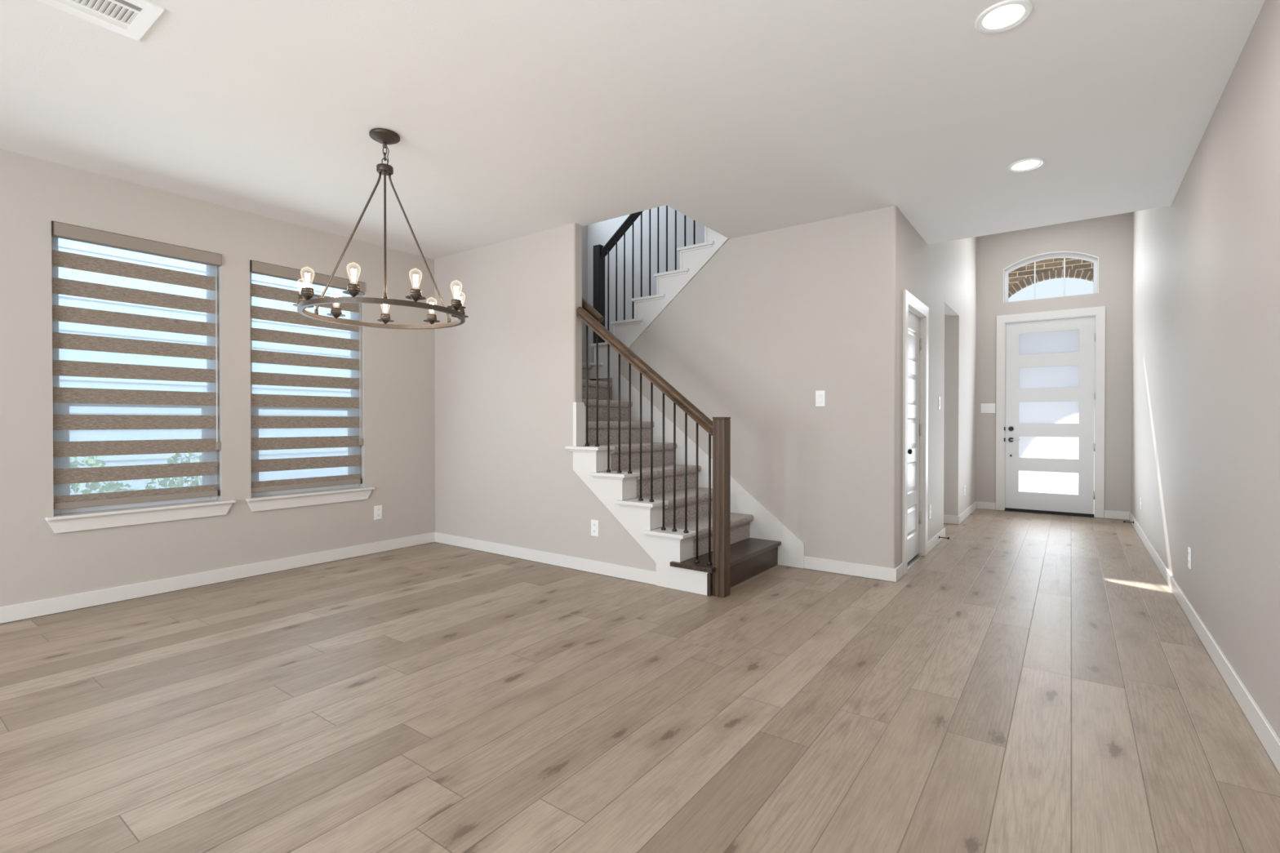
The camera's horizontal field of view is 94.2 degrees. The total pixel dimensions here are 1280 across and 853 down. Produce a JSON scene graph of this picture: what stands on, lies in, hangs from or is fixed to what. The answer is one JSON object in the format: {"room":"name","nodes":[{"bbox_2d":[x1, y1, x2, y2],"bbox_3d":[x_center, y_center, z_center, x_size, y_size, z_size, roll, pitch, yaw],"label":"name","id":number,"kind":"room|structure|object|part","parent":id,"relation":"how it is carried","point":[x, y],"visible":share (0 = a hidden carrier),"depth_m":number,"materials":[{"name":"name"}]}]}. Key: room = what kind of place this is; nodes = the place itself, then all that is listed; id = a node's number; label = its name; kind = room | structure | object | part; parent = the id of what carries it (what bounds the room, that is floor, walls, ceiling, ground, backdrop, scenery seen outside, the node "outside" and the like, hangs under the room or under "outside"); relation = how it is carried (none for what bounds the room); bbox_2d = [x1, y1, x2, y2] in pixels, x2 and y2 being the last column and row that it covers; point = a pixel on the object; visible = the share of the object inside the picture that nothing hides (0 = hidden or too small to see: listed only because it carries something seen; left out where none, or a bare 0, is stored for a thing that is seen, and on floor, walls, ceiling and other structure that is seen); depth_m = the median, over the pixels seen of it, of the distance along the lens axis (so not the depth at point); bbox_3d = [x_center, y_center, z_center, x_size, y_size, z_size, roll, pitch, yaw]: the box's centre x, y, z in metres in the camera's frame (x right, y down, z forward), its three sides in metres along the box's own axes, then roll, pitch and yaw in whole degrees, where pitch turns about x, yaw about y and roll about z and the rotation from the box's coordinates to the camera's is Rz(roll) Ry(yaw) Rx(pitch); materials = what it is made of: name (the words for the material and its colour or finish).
{"room":"empty dining room","nodes":[
{"label":"empty dining room","id":0,"kind":"room"},
{"bbox_2d":[0,148,587,606],"bbox_3d":[-3.741,-1.611,3.489,0.160,5.500,10.475,0,1,36],"label":"wall","id":1,"kind":"structure","parent":0,"point":[397,393],"depth_m":4.28,"materials":[{"name":"beige paint"}]},
{"bbox_2d":[44,236,235,533],"bbox_3d":[-3.337,-0.302,4.012,0.203,1.896,0.996,0,1,36],"label":"window","id":2,"kind":"structure","parent":1,"relation":"in","point":[76,519],"depth_m":3.93,"materials":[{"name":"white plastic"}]},
{"bbox_3d":[-3.385,0.166,4.029,0.028,0.683,0.796,0,1,36],"label":"sash","id":3,"kind":"part","parent":2,"relation":"part of","materials":[{"name":"white plastic"}]},
{"bbox_2d":[51,220,222,510],"bbox_3d":[-3.320,-0.368,3.980,0.076,1.756,0.888,0,1,36],"label":"zebra blind","id":4,"kind":"object","parent":2,"relation":"attached to","point":[60,230],"visible":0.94,"depth_m":3.93,"materials":[{"name":"beige fabric"}]},
{"bbox_3d":[-3.335,0.487,3.989,0.024,0.040,0.863,0,1,36],"label":"rail","id":5,"kind":"part","parent":4,"relation":"part of","materials":[{"name":"beige fabric"}]},
{"bbox_3d":[-3.074,-0.505,4.319,0.019,1.326,0.003,0,1,36],"label":"bead cord","id":6,"kind":"part","parent":4,"relation":"part of","materials":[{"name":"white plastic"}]},
{"bbox_3d":[-3.337,0.553,4.018,0.203,0.020,0.996,0,1,36],"label":"sill","id":7,"kind":"part","parent":2,"relation":"part of","materials":[{"name":"white paint"}]},
{"bbox_2d":[0,532,435,623],"bbox_3d":[-4.367,1.097,2.500,0.014,0.096,8.106,0,1,36],"label":"baseboard","id":8,"kind":"structure","parent":1,"relation":"attached to","point":[15,612],"depth_m":4.16,"materials":[{"name":"white paint"}]},
{"bbox_2d":[245,272,374,511],"bbox_3d":[-2.705,-0.309,4.883,0.203,1.896,0.998,0,1,36],"label":"window","id":9,"kind":"structure","parent":1,"relation":"in","point":[284,499],"depth_m":4.88,"materials":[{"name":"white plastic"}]},
{"bbox_3d":[-2.754,0.160,4.900,0.028,0.683,0.798,0,1,36],"label":"sash","id":10,"kind":"part","parent":9,"relation":"part of","materials":[{"name":"white plastic"}]},
{"bbox_2d":[249,259,364,493],"bbox_3d":[-2.688,-0.375,4.851,0.076,1.756,0.890,0,1,36],"label":"zebra blind","id":11,"kind":"object","parent":9,"relation":"attached to","point":[255,267],"visible":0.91,"depth_m":4.80,"materials":[{"name":"beige fabric"}]},
{"bbox_3d":[-2.704,0.480,4.859,0.024,0.040,0.864,0,1,36],"label":"rail","id":12,"kind":"part","parent":11,"relation":"part of","materials":[{"name":"beige fabric"}]},
{"bbox_3d":[-2.442,-0.511,5.190,0.019,1.326,0.003,0,1,36],"label":"bead cord","id":13,"kind":"part","parent":11,"relation":"part of","materials":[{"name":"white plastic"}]},
{"bbox_3d":[-2.705,0.546,4.889,0.203,0.020,0.998,0,1,36],"label":"sill","id":14,"kind":"part","parent":9,"relation":"part of","materials":[{"name":"white paint"}]},
{"bbox_2d":[373,505,382,519],"bbox_3d":[-2.334,0.767,5.305,0.008,0.124,0.074,0,1,36],"label":"wall outlet","id":15,"kind":"object","parent":1,"relation":"attached to","point":[377,509],"visible":1,"depth_m":5.30,"materials":[{"name":"white plastic"}]},
{"bbox_2d":[434,222,656,571],"bbox_3d":[-0.746,-0.244,4.935,3.004,2.745,0.104,0,1,36],"label":"wall","id":16,"kind":"structure","parent":0,"point":[508,377],"depth_m":5.09,"materials":[{"name":"beige paint"}]},
{"bbox_2d":[435,532,656,585],"bbox_3d":[-0.932,1.078,5.007,2.603,0.096,0.014,0,1,36],"label":"baseboard","id":17,"kind":"structure","parent":16,"relation":"attached to","point":[638,575],"depth_m":4.83,"materials":[{"name":"white paint"}]},
{"bbox_2d":[582,297,604,323],"bbox_3d":[-0.687,-1.228,5.004,0.946,0.816,0.088,0,1,36],"label":"wall handrail","id":18,"kind":"object","parent":16,"relation":"attached to","point":[586,305],"visible":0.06,"depth_m":4.78,"materials":[{"name":"brown wood"}]},
{"bbox_2d":[591,520,598,536],"bbox_3d":[-0.349,0.783,4.585,0.074,0.124,0.008,0,1,36],"label":"wall outlet","id":19,"kind":"object","parent":16,"relation":"attached to","point":[594,523],"visible":1,"depth_m":4.58,"materials":[{"name":"white plastic"}]},
{"bbox_2d":[0,0,1265,259],"bbox_3d":[-1.446,-1.767,1.762,5.581,0.360,10.377,0,1,36],"label":"ceiling","id":20,"kind":"structure","parent":0,"point":[512,119],"depth_m":2.97,"materials":[{"name":"paint"}]},
{"bbox_2d":[37,0,164,40],"bbox_3d":[-2.057,-1.586,2.189,0.315,0.009,0.408,0,1,36],"label":"ceiling vent","id":21,"kind":"object","parent":20,"relation":"in","point":[131,19],"visible":1,"depth_m":2.28,"materials":[{"name":"white plastic"}]},
{"bbox_2d":[293,128,468,328],"bbox_3d":[-1.406,-1.099,3.254,0.902,0.999,0.892,0,1,36],"label":"chandelier","id":22,"kind":"object","parent":20,"relation":"hanging from","point":[384,136],"visible":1,"depth_m":3.22,"materials":[{"name":"brown metal"}]},
{"bbox_2d":[293,297,314,308],"bbox_3d":[-1.796,-0.653,3.174,0.099,0.063,0.099,0,1,36],"label":"socket","id":23,"kind":"object","parent":22,"relation":"attached to","point":[300,300],"depth_m":3.15,"materials":[{"name":"brown metal"}]},
{"bbox_2d":[296,287,319,300],"bbox_3d":[-1.643,-0.651,2.940,0.099,0.063,0.099,0,1,36],"label":"socket","id":24,"kind":"object","parent":22,"relation":"attached to","point":[308,293],"depth_m":2.92,"materials":[{"name":"brown metal"}]},
{"bbox_2d":[326,306,345,318],"bbox_3d":[-1.762,-0.656,3.451,0.099,0.063,0.099,0,1,36],"label":"socket","id":25,"kind":"object","parent":22,"relation":"attached to","point":[336,313],"depth_m":3.43,"materials":[{"name":"brown metal"}]},
{"bbox_3d":[-1.617,-1.009,3.288,0.395,0.775,0.019,0,0,7],"label":"support rod","id":26,"kind":"part","parent":22,"relation":"part of","materials":[{"name":"brown metal"}]},
{"bbox_2d":[342,283,364,297],"bbox_3d":[-1.376,-0.651,2.859,0.099,0.063,0.099,0,1,36],"label":"socket","id":27,"kind":"object","parent":22,"relation":"attached to","point":[353,289],"depth_m":2.84,"materials":[{"name":"brown metal"}]},
{"bbox_3d":[-1.310,-1.007,3.062,0.019,0.775,0.396,0,0,-23],"label":"support rod","id":28,"kind":"part","parent":22,"relation":"part of","materials":[{"name":"brown metal"}]},
{"bbox_2d":[376,313,394,324],"bbox_3d":[-1.559,-0.657,3.642,0.099,0.063,0.099,0,1,36],"label":"socket","id":29,"kind":"object","parent":22,"relation":"attached to","point":[384,317],"depth_m":3.62,"materials":[{"name":"brown metal"}]},
{"bbox_2d":[404,288,426,302],"bbox_3d":[-1.119,-0.652,2.969,0.099,0.063,0.099,0,1,36],"label":"socket","id":30,"kind":"object","parent":22,"relation":"attached to","point":[415,295],"depth_m":2.95,"materials":[{"name":"brown metal"}]},
{"bbox_3d":[-1.268,-1.010,3.441,0.019,0.775,0.395,0,1,37],"label":"support rod","id":31,"kind":"part","parent":22,"relation":"part of","materials":[{"name":"brown metal"}]},
{"bbox_2d":[423,313,439,324],"bbox_3d":[-1.280,-0.657,3.657,0.099,0.063,0.099,0,1,36],"label":"socket","id":32,"kind":"object","parent":22,"relation":"attached to","point":[431,318],"depth_m":3.64,"materials":[{"name":"brown metal"}]},
{"bbox_2d":[446,298,466,311],"bbox_3d":[-0.993,-0.653,3.218,0.099,0.063,0.099,0,1,36],"label":"socket","id":33,"kind":"object","parent":22,"relation":"attached to","point":[455,304],"depth_m":3.20,"materials":[{"name":"brown metal"}]},
{"bbox_2d":[451,309,468,319],"bbox_3d":[-1.057,-0.656,3.490,0.099,0.063,0.099,0,1,36],"label":"socket","id":34,"kind":"object","parent":22,"relation":"attached to","point":[462,311],"depth_m":3.48,"materials":[{"name":"brown metal"}]},
{"bbox_2d":[974,0,1033,33],"bbox_3d":[1.407,-1.586,2.303,0.193,0.009,0.193,0,1,36],"label":"recessed light","id":35,"kind":"object","parent":20,"relation":"in","point":[1003,15],"visible":1,"depth_m":2.30,"materials":[{"name":"white plastic"}]},
{"bbox_2d":[982,4,1024,28],"bbox_3d":[1.407,-1.588,2.303,0.139,0.002,0.139,0,1,36],"label":"diffuser","id":36,"kind":"object","parent":35,"relation":"attached to","point":[1005,15],"depth_m":2.30,"materials":[{"name":"white plastic"}]},
{"bbox_2d":[1007,157,1044,172],"bbox_3d":[2.358,-1.596,3.633,0.193,0.009,0.193,0,1,36],"label":"recessed light","id":37,"kind":"object","parent":20,"relation":"in","point":[1027,164],"visible":1,"depth_m":3.62,"materials":[{"name":"white plastic"}]},
{"bbox_2d":[1012,160,1039,169],"bbox_3d":[2.358,-1.598,3.633,0.139,0.002,0.139,0,1,36],"label":"diffuser","id":38,"kind":"object","parent":37,"relation":"attached to","point":[1027,164],"depth_m":3.63,"materials":[{"name":"white plastic"}]},
{"bbox_2d":[0,508,1279,852],"bbox_3d":[-0.478,1.203,3.122,5.901,0.120,13.998,0,1,36],"label":"floor","id":39,"kind":"structure","parent":0,"point":[1033,682],"depth_m":2.37,"materials":[{"name":"brown wood"}]},
{"bbox_2d":[564,226,804,595],"bbox_3d":[-0.014,-0.345,5.699,3.286,2.933,2.302,0,1,36],"label":"staircase","id":40,"kind":"structure","parent":39,"relation":"on","point":[760,542],"depth_m":4.83,"materials":[{"name":"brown wood"}]},
{"bbox_3d":[-0.333,-0.720,5.887,0.330,0.171,0.012,0,1,36],"label":"return trim","id":41,"kind":"part","parent":40,"relation":"part of","materials":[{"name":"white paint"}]},
{"bbox_3d":[-0.126,-0.916,5.736,0.330,0.171,0.012,0,1,36],"label":"return trim","id":42,"kind":"part","parent":40,"relation":"part of","materials":[{"name":"white paint"}]},
{"bbox_2d":[592,204,695,343],"bbox_3d":[0.265,-1.847,5.574,1.778,2.426,0.091,0,1,36],"label":"stair railing","id":43,"kind":"object","parent":40,"relation":"on","point":[600,251],"visible":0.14,"depth_m":5.91,"materials":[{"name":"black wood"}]},
{"bbox_3d":[-0.418,-1.240,6.074,0.091,1.204,0.091,0,1,36],"label":"newel post","id":44,"kind":"part","parent":43,"relation":"part of","materials":[{"name":"black wood"}]},
{"bbox_3d":[0.293,-2.393,5.551,1.710,1.335,0.062,0,1,36],"label":"handrail","id":45,"kind":"part","parent":43,"relation":"part of","materials":[{"name":"black wood"}]},
{"bbox_3d":[0.081,-1.111,5.584,0.330,0.171,0.012,0,1,36],"label":"return trim","id":46,"kind":"part","parent":40,"relation":"part of","materials":[{"name":"white paint"}]},
{"bbox_2d":[576,306,730,597],"bbox_3d":[0.039,0.092,4.365,1.349,2.080,0.091,0,1,36],"label":"stair railing","id":47,"kind":"object","parent":40,"relation":"on","point":[719,428],"visible":1,"depth_m":4.12,"materials":[{"name":"brown wood"}]},
{"bbox_3d":[0.012,-0.445,4.381,1.280,1.007,0.062,0,1,36],"label":"handrail","id":48,"kind":"part","parent":47,"relation":"part of","materials":[{"name":"brown wood"}]},
{"bbox_3d":[0.548,0.542,3.999,0.090,1.186,0.089,0,1,36],"label":"newel post","id":49,"kind":"part","parent":47,"relation":"part of","materials":[{"name":"brown wood"}]},
{"bbox_3d":[0.288,-1.306,5.433,0.330,0.171,0.012,0,1,36],"label":"return trim","id":50,"kind":"part","parent":40,"relation":"part of","materials":[{"name":"white paint"}]},
{"bbox_3d":[0.495,-1.501,5.281,0.330,0.171,0.012,0,1,36],"label":"return trim","id":51,"kind":"part","parent":40,"relation":"part of","materials":[{"name":"white paint"}]},
{"bbox_3d":[0.659,-1.697,5.160,0.225,0.171,0.012,0,1,36],"label":"return trim","id":52,"kind":"part","parent":40,"relation":"part of","materials":[{"name":"white paint"}]},
{"bbox_2d":[587,204,723,380],"bbox_3d":[0.924,-1.633,6.504,3.851,5.500,0.115,0,1,36],"label":"wall","id":53,"kind":"structure","parent":0,"point":[599,233],"depth_m":7.14,"materials":[{"name":"beige paint"}]},
{"bbox_2d":[598,205,899,568],"bbox_3d":[0.288,-0.248,5.541,3.966,2.744,0.115,0,1,36],"label":"wall","id":54,"kind":"structure","parent":0,"point":[774,319],"depth_m":4.72,"materials":[{"name":"beige paint"}]},
{"bbox_2d":[815,390,825,406],"bbox_3d":[1.409,-0.219,4.651,0.074,0.124,0.012,0,1,36],"label":"light switch","id":55,"kind":"object","parent":54,"relation":"attached to","point":[820,395],"visible":1,"depth_m":4.65,"materials":[{"name":"white plastic"}]},
{"bbox_2d":[804,556,896,582],"bbox_3d":[1.587,1.082,4.530,0.692,0.096,0.014,0,1,36],"label":"baseboard","id":56,"kind":"structure","parent":54,"relation":"attached to","point":[887,574],"depth_m":4.51,"materials":[{"name":"white paint"}]},
{"bbox_2d":[898,210,977,564],"bbox_3d":[3.180,-0.711,6.244,0.115,3.660,4.424,0,1,36],"label":"wall","id":57,"kind":"structure","parent":0,"point":[942,276],"depth_m":6.14,"materials":[{"name":"beige paint"}]},
{"bbox_2d":[894,562,903,582],"bbox_3d":[1.933,1.083,4.430,0.014,0.096,0.231,0,1,36],"label":"baseboard","id":58,"kind":"structure","parent":57,"relation":"attached to","point":[900,569],"depth_m":4.41,"materials":[{"name":"white paint"}]},
{"bbox_2d":[902,289,928,574],"bbox_3d":[2.226,0.044,4.907,0.149,2.170,0.893,0,1,36],"label":"door","id":59,"kind":"structure","parent":57,"relation":"in","point":[915,313],"depth_m":5.01,"materials":[{"name":"white paint"}]},
{"bbox_3d":[2.217,0.787,4.912,0.035,0.255,0.484,0,1,36],"label":"raised panel","id":60,"kind":"part","parent":59,"relation":"part of","materials":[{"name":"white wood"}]},
{"bbox_3d":[2.217,0.422,4.909,0.035,0.255,0.484,0,1,36],"label":"raised panel","id":61,"kind":"part","parent":59,"relation":"part of","materials":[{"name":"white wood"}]},
{"bbox_3d":[2.217,0.057,4.907,0.035,0.255,0.484,0,1,36],"label":"raised panel","id":62,"kind":"part","parent":59,"relation":"part of","materials":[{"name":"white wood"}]},
{"bbox_3d":[2.217,-0.308,4.904,0.035,0.255,0.484,0,1,36],"label":"raised panel","id":63,"kind":"part","parent":59,"relation":"part of","materials":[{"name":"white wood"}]},
{"bbox_3d":[2.217,-0.673,4.901,0.035,0.255,0.484,0,1,36],"label":"raised panel","id":64,"kind":"part","parent":59,"relation":"part of","materials":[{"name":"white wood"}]},
{"bbox_2d":[928,504,931,519],"bbox_3d":[2.633,0.774,5.397,0.008,0.124,0.074,0,1,36],"label":"wall outlet","id":65,"kind":"object","parent":57,"relation":"attached to","point":[930,505],"visible":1,"depth_m":5.39,"materials":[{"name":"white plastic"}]},
{"bbox_2d":[927,528,945,553],"bbox_3d":[2.803,1.074,5.629,0.014,0.096,0.937,0,1,36],"label":"baseboard","id":66,"kind":"structure","parent":57,"relation":"attached to","point":[935,540],"depth_m":5.58,"materials":[{"name":"white paint"}]},
{"bbox_2d":[937,396,940,409],"bbox_3d":[2.898,-0.227,5.753,0.012,0.124,0.074,0,1,36],"label":"light switch","id":67,"kind":"object","parent":57,"relation":"attached to","point":[939,398],"visible":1,"depth_m":5.73,"materials":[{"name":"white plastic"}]},
{"bbox_2d":[958,501,977,524],"bbox_3d":[4.074,1.061,7.383,0.014,0.096,1.552,0,1,36],"label":"baseboard","id":68,"kind":"structure","parent":57,"relation":"attached to","point":[973,507],"depth_m":7.30,"materials":[{"name":"white paint"}]},
{"bbox_2d":[943,314,947,515],"bbox_3d":[2.734,-0.261,7.475,2.047,2.740,0.115,0,1,36],"label":"wall","id":69,"kind":"structure","parent":0,"point":[945,316],"depth_m":6.84,"materials":[{"name":"beige paint"}]},
{"bbox_2d":[943,515,958,524],"bbox_3d":[2.787,1.060,7.367,2.052,0.096,0.014,0,1,36],"label":"baseboard","id":70,"kind":"structure","parent":69,"relation":"attached to","point":[950,519],"depth_m":6.80,"materials":[{"name":"white paint"}]},
{"bbox_2d":[975,212,1133,519],"bbox_3d":[4.427,-0.726,8.196,3.937,3.660,0.200,0,1,36],"label":"wall","id":71,"kind":"structure","parent":0,"point":[1109,238],"depth_m":7.31,"materials":[{"name":"beige paint"}]},
{"bbox_2d":[977,501,995,510],"bbox_3d":[4.620,1.056,7.937,0.218,0.096,0.014,0,1,36],"label":"baseboard","id":72,"kind":"structure","parent":71,"relation":"attached to","point":[984,505],"depth_m":7.93,"materials":[{"name":"white paint"}]},
{"bbox_2d":[981,403,995,413],"bbox_3d":[4.634,-0.243,7.919,0.168,0.128,0.012,0,1,36],"label":"light switch","id":73,"kind":"object","parent":71,"relation":"attached to","point":[985,407],"visible":1,"depth_m":7.92,"materials":[{"name":"white plastic"}]},
{"bbox_2d":[995,306,1105,518],"bbox_3d":[5.199,-0.175,7.576,1.130,2.566,0.204,0,1,36],"label":"door","id":74,"kind":"structure","parent":71,"relation":"in","point":[1051,365],"depth_m":7.53,"materials":[{"name":"white paint"}]},
{"bbox_3d":[5.192,0.711,7.571,0.655,0.302,0.008,0,1,36],"label":"glass pane","id":75,"kind":"part","parent":74,"relation":"part of","materials":[{"name":"white glass"}]},
{"bbox_3d":[5.192,0.268,7.567,0.655,0.304,0.008,0,1,36],"label":"glass pane","id":76,"kind":"part","parent":74,"relation":"part of","materials":[{"name":"white glass"}]},
{"bbox_3d":[5.192,-0.177,7.564,0.655,0.303,0.008,0,1,36],"label":"glass pane","id":77,"kind":"part","parent":74,"relation":"part of","materials":[{"name":"white glass"}]},
{"bbox_3d":[5.192,-0.623,7.560,0.655,0.304,0.008,0,1,36],"label":"glass pane","id":78,"kind":"part","parent":74,"relation":"part of","materials":[{"name":"white glass"}]},
{"bbox_3d":[5.192,-1.065,7.557,0.655,0.303,0.008,0,1,36],"label":"glass pane","id":79,"kind":"part","parent":74,"relation":"part of","materials":[{"name":"white glass"}]},
{"bbox_2d":[1003,251,1098,302],"bbox_3d":[5.218,-1.915,7.581,0.996,0.575,0.152,0,1,36],"label":"window","id":80,"kind":"structure","parent":71,"relation":"in","point":[1073,255],"depth_m":7.55,"materials":[{"name":"white paint"}]},
{"bbox_2d":[1103,510,1128,519],"bbox_3d":[5.721,1.063,7.139,0.237,0.096,0.014,0,1,36],"label":"baseboard","id":81,"kind":"structure","parent":71,"relation":"attached to","point":[1107,513],"depth_m":7.13,"materials":[{"name":"white paint"}]},
{"bbox_2d":[1130,0,1279,737],"bbox_3d":[1.864,-0.673,1.446,0.160,3.660,13.738,0,1,36],"label":"wall","id":82,"kind":"structure","parent":0,"point":[1206,363],"depth_m":2.78,"materials":[{"name":"beige paint"}]},
{"bbox_2d":[1140,497,1142,510],"bbox_3d":[5.061,0.777,6.008,0.008,0.124,0.074,0,1,36],"label":"wall outlet","id":83,"kind":"object","parent":82,"relation":"attached to","point":[1140,497],"visible":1,"depth_m":5.99,"materials":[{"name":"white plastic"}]},
{"bbox_2d":[1187,546,1191,569],"bbox_3d":[3.272,0.783,3.542,0.008,0.124,0.074,0,1,36],"label":"wall outlet","id":84,"kind":"object","parent":82,"relation":"attached to","point":[1188,548],"visible":1,"depth_m":3.53,"materials":[{"name":"white plastic"}]},
{"bbox_2d":[1128,511,1279,773],"bbox_3d":[1.793,1.106,1.511,0.014,0.096,13.738,0,1,36],"label":"baseboard","id":85,"kind":"structure","parent":82,"relation":"attached to","point":[1268,738],"depth_m":2.68,"materials":[{"name":"white paint"}]},
{"label":"outside","id":86,"kind":"structure","parent":0,"visible":0},
{"bbox_3d":[9.564,1.203,14.900,26.000,0.100,16.662,0,1,36],"label":"ground","id":87,"kind":"structure","parent":86,"visible":0},
{"bbox_2d":[1008,257,1093,297],"bbox_3d":[6.789,-1.390,9.519,5.000,5.169,0.112,0,1,36],"label":"portico","id":88,"kind":"object","parent":87,"relation":"on","point":[1020,277],"visible":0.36,"depth_m":9.60,"materials":[{"name":"brown brick"}]},
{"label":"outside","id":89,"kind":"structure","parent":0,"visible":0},
{"bbox_3d":[-7.364,1.267,6.178,8.836,0.100,17.338,0,1,36],"label":"ground","id":90,"kind":"structure","parent":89,"visible":0},
{"bbox_2d":[69,455,138,494],"bbox_3d":[-4.643,0.696,4.842,0.720,1.073,0.927,0,1,36],"label":"shrub","id":91,"kind":"object","parent":90,"relation":"on","point":[110,486],"visible":0.13,"depth_m":4.92,"materials":[{"name":"green plant"}]},
{"bbox_2d":[144,452,201,489],"bbox_3d":[-4.167,0.707,5.668,0.756,1.038,0.914,0,1,36],"label":"shrub","id":92,"kind":"object","parent":90,"relation":"on","point":[171,484],"visible":0.12,"depth_m":5.46,"materials":[{"name":"green plant"}]},
{"bbox_2d":[57,237,350,495],"bbox_3d":[-5.614,-0.998,6.535,0.028,4.425,16.000,0,1,36],"label":"sky","id":93,"kind":"structure","parent":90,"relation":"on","point":[64,245],"depth_m":6.84,"materials":[{"name":"paint"}]}
]}

